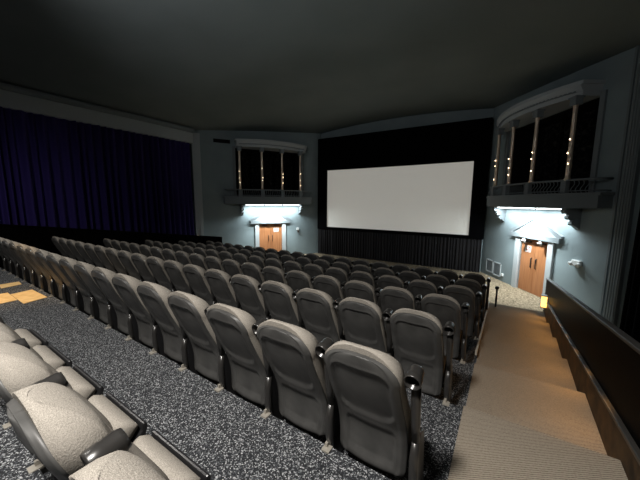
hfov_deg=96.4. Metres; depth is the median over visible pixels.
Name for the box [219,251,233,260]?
chair
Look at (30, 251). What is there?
chair
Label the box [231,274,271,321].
chair
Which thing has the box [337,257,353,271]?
chair
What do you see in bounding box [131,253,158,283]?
chair
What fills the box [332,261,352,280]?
chair
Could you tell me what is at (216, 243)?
chair
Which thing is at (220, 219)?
wall
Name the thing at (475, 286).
chair
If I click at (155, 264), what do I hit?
chair
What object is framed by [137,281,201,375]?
chair
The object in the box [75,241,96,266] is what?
chair
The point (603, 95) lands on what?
trim
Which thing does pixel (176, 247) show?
chair
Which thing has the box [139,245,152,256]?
chair
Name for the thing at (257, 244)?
trim
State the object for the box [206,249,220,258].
chair
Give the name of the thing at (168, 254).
chair
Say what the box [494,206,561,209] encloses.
strip light
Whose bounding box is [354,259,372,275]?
chair
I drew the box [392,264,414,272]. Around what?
chair
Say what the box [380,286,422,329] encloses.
chair
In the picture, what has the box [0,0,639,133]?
ceiling
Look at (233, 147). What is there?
trim
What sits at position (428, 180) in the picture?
screen
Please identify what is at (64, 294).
chair
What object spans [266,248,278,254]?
chair
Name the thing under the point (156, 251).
chair
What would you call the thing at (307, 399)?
chair
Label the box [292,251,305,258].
chair
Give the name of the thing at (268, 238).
door
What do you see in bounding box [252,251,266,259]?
chair
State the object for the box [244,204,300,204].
strip light
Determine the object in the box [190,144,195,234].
wall
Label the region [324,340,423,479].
chair
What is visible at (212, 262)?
chair
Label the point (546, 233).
pediment
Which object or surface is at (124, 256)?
chair
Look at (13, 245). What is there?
chair
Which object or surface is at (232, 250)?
chair
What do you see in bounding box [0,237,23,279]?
chair
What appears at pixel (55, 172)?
curtain
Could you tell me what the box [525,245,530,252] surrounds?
paper notice
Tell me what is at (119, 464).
chair
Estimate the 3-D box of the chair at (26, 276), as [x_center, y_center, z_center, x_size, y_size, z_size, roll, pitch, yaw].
[-6.210,0.479,6.016,0.558,1.045,0.542,5,9,33]
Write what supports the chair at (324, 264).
on the floor at (225, 433)
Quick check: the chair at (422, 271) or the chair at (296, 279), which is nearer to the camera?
the chair at (296, 279)
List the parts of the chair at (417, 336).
armrest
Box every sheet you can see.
[0,282,20,288]
[0,293,16,303]
[11,290,46,303]
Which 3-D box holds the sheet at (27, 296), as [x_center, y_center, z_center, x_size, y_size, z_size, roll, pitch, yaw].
[-5.051,0.973,4.965,0.900,0.008,0.310,5,9,33]
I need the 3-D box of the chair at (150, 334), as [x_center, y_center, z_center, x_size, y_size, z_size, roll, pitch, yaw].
[-1.982,0.862,3.298,0.558,1.045,0.542,5,9,33]
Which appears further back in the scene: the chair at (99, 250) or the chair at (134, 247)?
the chair at (134, 247)
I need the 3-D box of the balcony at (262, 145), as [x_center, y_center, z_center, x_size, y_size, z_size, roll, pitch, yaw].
[-2.914,-3.604,17.018,5.440,4.280,1.170,-3,8,-25]
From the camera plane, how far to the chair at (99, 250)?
6.21 m
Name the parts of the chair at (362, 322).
armrest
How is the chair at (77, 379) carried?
on the floor at (225, 433)
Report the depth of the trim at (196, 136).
15.80 m
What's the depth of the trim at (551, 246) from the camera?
11.51 m
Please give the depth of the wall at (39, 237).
8.80 m
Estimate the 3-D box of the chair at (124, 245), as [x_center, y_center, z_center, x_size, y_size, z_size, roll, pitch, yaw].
[-5.399,0.534,8.304,0.558,1.045,0.542,5,9,33]
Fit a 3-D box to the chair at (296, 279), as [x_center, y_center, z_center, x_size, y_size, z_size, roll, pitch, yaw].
[-0.233,1.002,4.983,0.558,1.045,0.542,5,9,33]
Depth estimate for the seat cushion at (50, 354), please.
2.20 m
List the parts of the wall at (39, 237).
cap rail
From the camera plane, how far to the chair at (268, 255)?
8.17 m
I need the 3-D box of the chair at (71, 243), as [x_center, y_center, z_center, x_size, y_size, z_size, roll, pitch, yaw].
[-6.043,0.485,7.314,0.558,1.045,0.542,5,9,33]
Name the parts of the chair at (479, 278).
armrest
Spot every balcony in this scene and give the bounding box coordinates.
[223,139,311,214]
[486,79,615,229]
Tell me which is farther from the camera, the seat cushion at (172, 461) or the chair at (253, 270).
the chair at (253, 270)
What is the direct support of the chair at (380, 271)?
on the floor at (225, 433)
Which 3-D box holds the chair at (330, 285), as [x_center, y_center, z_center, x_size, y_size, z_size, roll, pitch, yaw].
[0.237,1.044,4.681,0.558,1.045,0.542,5,9,33]
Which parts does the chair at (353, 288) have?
armrest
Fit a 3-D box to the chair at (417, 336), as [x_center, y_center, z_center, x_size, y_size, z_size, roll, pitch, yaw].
[1.002,1.123,2.784,0.558,1.045,0.542,5,9,33]
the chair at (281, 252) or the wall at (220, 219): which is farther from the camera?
the wall at (220, 219)
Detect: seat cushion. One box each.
[14,328,41,346]
[32,345,64,369]
[56,366,95,399]
[88,394,137,439]
[133,433,200,479]
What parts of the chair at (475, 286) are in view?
armrest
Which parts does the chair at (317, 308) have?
armrest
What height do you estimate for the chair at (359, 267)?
1.045 m
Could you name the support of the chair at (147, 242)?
on the floor at (225, 433)
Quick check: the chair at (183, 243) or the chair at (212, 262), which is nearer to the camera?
the chair at (212, 262)
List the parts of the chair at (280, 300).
armrest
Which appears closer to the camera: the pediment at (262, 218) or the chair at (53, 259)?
the chair at (53, 259)
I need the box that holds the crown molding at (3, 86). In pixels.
[0,82,194,132]
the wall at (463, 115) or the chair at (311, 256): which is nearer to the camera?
the chair at (311, 256)
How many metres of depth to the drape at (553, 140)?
10.71 m
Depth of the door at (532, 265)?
10.88 m
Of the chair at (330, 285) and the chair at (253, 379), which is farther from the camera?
the chair at (330, 285)
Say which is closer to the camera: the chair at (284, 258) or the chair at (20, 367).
the chair at (20, 367)
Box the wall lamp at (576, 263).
[568,260,581,267]
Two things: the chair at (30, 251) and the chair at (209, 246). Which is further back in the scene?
the chair at (209, 246)
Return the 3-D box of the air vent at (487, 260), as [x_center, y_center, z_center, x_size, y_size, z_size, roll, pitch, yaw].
[8.088,1.226,13.653,0.030,0.600,0.560,1,7,1]
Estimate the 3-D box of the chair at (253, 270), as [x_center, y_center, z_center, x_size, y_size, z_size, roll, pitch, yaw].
[-1.172,0.917,5.587,0.558,1.045,0.542,5,9,33]
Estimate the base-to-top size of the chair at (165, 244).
1.045 m
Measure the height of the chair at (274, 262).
1.045 m
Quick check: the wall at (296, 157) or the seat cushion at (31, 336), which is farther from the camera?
the wall at (296, 157)
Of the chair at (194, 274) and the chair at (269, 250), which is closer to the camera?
the chair at (194, 274)
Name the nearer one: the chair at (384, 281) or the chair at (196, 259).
the chair at (384, 281)
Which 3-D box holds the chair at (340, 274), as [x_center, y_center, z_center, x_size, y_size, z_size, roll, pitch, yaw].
[0.462,1.042,5.939,0.558,1.045,0.542,5,9,33]
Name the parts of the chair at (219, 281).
armrest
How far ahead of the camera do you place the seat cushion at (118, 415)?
1.61 m
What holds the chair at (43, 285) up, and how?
on the floor at (225, 433)
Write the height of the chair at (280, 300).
1.045 m
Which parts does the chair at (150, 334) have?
armrest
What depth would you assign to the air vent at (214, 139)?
16.13 m
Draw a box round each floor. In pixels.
[0,268,488,479]
[304,253,542,311]
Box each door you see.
[259,224,281,251]
[518,238,547,296]
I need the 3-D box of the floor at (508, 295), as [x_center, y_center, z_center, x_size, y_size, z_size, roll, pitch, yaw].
[-1.027,2.344,9.257,18.450,0.250,20.200,5,9,33]
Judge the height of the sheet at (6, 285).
0.008 m
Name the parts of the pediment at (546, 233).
moulding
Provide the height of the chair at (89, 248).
1.045 m
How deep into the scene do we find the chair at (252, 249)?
10.34 m
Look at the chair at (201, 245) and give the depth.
9.96 m
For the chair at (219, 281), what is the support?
on the floor at (225, 433)
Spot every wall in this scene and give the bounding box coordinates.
[0,224,221,268]
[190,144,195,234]
[191,130,320,253]
[235,148,298,196]
[321,108,493,271]
[481,47,639,327]
[509,97,599,194]
[543,278,639,479]
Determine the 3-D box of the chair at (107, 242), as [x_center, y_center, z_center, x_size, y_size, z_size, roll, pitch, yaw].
[-6.338,0.449,8.908,0.558,1.045,0.542,5,9,33]
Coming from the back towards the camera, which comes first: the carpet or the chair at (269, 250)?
the chair at (269, 250)
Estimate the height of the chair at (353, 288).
1.045 m
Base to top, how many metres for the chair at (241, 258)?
1.045 m
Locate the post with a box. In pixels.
[495,286,498,306]
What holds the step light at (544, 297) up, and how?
attached to the wall at (603, 360)
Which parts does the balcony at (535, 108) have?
rail, rail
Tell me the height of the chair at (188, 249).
1.045 m
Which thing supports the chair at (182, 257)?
on the floor at (225, 433)
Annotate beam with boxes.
[0,89,192,143]
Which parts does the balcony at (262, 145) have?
rail, rail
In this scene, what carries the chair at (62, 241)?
on the floor at (225, 433)
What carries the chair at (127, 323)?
on the floor at (225, 433)
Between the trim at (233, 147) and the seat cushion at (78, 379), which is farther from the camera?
the trim at (233, 147)
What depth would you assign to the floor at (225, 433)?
2.28 m
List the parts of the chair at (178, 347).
armrest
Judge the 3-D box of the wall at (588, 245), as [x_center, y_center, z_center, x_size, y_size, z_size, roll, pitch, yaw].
[8.172,-1.830,10.053,0.200,8.350,7.750,1,7,1]
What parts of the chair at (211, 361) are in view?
armrest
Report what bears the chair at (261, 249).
on the floor at (225, 433)
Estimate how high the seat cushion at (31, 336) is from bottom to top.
0.202 m
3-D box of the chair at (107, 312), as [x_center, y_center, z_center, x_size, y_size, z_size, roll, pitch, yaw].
[-2.922,0.777,3.902,0.558,1.045,0.542,5,9,33]
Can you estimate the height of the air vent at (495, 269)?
0.620 m
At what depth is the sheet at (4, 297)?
4.82 m
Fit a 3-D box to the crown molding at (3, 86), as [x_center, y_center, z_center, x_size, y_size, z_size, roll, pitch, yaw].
[-10.401,-5.155,10.015,0.670,0.180,12.820,5,9,33]
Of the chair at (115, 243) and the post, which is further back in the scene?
the chair at (115, 243)
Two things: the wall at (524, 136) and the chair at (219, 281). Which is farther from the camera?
the wall at (524, 136)
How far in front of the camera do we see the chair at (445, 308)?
3.59 m
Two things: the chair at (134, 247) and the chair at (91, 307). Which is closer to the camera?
the chair at (91, 307)
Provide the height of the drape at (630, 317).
5.680 m
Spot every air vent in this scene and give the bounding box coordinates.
[213,138,229,143]
[485,258,492,272]
[492,261,500,276]
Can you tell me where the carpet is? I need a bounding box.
[448,303,627,479]
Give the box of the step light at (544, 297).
[540,294,547,308]
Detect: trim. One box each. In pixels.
[192,133,203,235]
[232,146,303,195]
[255,223,285,249]
[475,302,489,354]
[501,89,607,192]
[511,236,554,293]
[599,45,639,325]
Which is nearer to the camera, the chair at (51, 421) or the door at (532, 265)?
the chair at (51, 421)
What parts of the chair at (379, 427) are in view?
armrest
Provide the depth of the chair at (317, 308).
3.21 m
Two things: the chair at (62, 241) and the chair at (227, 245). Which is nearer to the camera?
the chair at (62, 241)
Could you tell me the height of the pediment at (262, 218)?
0.850 m
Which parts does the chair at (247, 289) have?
armrest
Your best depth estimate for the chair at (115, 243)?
8.34 m
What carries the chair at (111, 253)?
on the floor at (225, 433)
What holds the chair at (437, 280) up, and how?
on the floor at (225, 433)
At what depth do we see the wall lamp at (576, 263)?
8.84 m
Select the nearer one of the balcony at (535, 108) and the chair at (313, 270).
the chair at (313, 270)
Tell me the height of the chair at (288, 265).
1.045 m
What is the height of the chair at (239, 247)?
1.045 m
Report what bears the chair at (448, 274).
on the floor at (225, 433)
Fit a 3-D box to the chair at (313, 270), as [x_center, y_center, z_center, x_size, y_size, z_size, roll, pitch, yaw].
[-0.007,0.999,6.241,0.558,1.045,0.542,5,9,33]
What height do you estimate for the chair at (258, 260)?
1.045 m
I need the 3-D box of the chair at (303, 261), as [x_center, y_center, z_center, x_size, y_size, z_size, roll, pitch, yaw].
[-0.294,0.942,7.827,0.558,1.045,0.542,5,9,33]
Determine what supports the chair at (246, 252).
on the floor at (225, 433)
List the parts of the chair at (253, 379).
armrest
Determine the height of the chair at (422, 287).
1.045 m
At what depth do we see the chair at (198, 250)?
8.09 m
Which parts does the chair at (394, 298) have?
armrest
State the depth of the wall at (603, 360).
2.56 m
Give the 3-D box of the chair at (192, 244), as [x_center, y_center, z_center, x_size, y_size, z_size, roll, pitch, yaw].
[-4.521,0.560,10.545,0.558,1.045,0.542,5,9,33]
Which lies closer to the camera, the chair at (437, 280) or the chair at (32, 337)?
the chair at (32, 337)
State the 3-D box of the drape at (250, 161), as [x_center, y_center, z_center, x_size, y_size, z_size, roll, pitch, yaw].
[-3.506,-4.158,18.495,3.900,2.830,0.144,-3,8,-25]
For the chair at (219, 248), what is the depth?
9.37 m
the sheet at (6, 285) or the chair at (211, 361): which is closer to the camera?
the chair at (211, 361)
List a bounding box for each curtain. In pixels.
[0,106,193,234]
[318,229,481,271]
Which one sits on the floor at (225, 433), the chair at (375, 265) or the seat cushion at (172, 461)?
the chair at (375, 265)
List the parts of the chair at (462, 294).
armrest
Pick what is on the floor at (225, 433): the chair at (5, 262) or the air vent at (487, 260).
the chair at (5, 262)
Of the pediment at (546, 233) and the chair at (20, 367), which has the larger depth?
the pediment at (546, 233)
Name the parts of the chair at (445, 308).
armrest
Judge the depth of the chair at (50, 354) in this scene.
2.18 m
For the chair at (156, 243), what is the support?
on the floor at (225, 433)
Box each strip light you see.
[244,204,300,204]
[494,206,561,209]
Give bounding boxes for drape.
[235,151,293,196]
[532,108,598,193]
[619,209,639,342]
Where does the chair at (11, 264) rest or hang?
on the floor at (225, 433)
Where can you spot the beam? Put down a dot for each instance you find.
(12, 100)
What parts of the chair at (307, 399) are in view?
armrest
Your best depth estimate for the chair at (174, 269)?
4.70 m
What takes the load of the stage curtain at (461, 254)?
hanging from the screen
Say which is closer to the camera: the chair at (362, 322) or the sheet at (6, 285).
the chair at (362, 322)
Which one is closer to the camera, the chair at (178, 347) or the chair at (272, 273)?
the chair at (178, 347)
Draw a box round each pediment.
[249,210,290,223]
[510,216,564,243]
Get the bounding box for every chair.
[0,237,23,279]
[0,248,16,275]
[0,252,9,271]
[0,316,72,429]
[0,322,103,479]
[0,323,48,403]
[0,342,146,442]
[2,239,30,283]
[5,382,210,479]
[9,241,39,288]
[17,244,49,293]
[25,246,61,300]
[35,249,74,307]
[46,253,89,315]
[51,236,69,257]
[59,238,77,260]
[59,257,107,324]
[66,239,86,262]
[69,450,165,479]
[74,261,125,334]
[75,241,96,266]
[84,243,105,268]
[91,267,145,345]
[94,245,117,273]
[103,238,112,247]
[105,248,129,275]
[111,240,121,249]
[112,273,171,359]
[117,250,143,281]
[120,241,132,253]
[129,243,141,253]
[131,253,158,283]
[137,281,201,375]
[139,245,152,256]
[145,240,153,246]
[146,256,176,291]
[150,246,165,260]
[153,241,163,248]
[162,248,177,261]
[163,242,172,249]
[164,260,195,295]
[168,291,238,395]
[172,244,182,251]
[175,251,191,265]
[178,240,186,246]
[183,245,194,253]
[183,264,217,305]
[187,242,195,248]
[189,253,207,270]
[194,247,206,257]
[196,243,206,250]
[205,256,224,271]
[205,269,241,309]
[206,244,216,249]
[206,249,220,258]
[206,303,284,420]
[215,242,223,246]
[217,246,227,252]
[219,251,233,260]
[222,259,243,276]
[224,243,233,248]
[228,247,239,254]
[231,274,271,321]
[233,253,248,264]
[234,244,243,250]
[240,249,251,256]
[241,262,264,283]
[244,245,254,252]
[249,255,265,268]
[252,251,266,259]
[255,247,266,253]
[256,319,343,453]
[261,280,305,329]
[263,266,288,285]
[265,258,285,272]
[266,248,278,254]
[266,252,280,260]
[279,250,291,256]
[281,254,296,262]
[284,261,304,272]
[286,270,315,290]
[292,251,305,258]
[296,288,345,342]
[297,257,314,265]
[304,264,326,285]
[306,253,321,260]
[313,275,346,311]
[314,259,332,274]
[321,255,337,263]
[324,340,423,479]
[326,267,351,289]
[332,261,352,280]
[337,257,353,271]
[338,297,393,356]
[344,280,381,309]
[350,271,378,303]
[352,264,375,286]
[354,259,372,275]
[372,262,392,269]
[374,267,399,276]
[378,275,409,290]
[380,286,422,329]
[390,308,454,406]
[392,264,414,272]
[398,271,425,288]
[408,279,443,309]
[414,267,437,276]
[421,293,469,363]
[425,274,454,293]
[437,270,462,284]
[443,285,481,340]
[455,278,486,323]
[463,273,490,312]
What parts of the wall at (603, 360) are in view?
cap rail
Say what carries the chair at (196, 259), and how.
on the floor at (225, 433)
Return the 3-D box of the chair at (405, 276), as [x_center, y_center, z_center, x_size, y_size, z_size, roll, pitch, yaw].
[2.054,1.155,6.317,0.558,1.045,0.542,5,9,33]
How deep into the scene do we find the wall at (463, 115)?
15.37 m
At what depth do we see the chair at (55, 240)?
7.73 m
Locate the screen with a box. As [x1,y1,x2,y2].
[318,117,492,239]
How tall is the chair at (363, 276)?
1.045 m
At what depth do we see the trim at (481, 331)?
4.74 m
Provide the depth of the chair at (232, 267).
5.65 m
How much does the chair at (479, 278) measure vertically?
1.045 m
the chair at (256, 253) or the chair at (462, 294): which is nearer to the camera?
the chair at (462, 294)
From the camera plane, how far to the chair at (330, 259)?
8.54 m

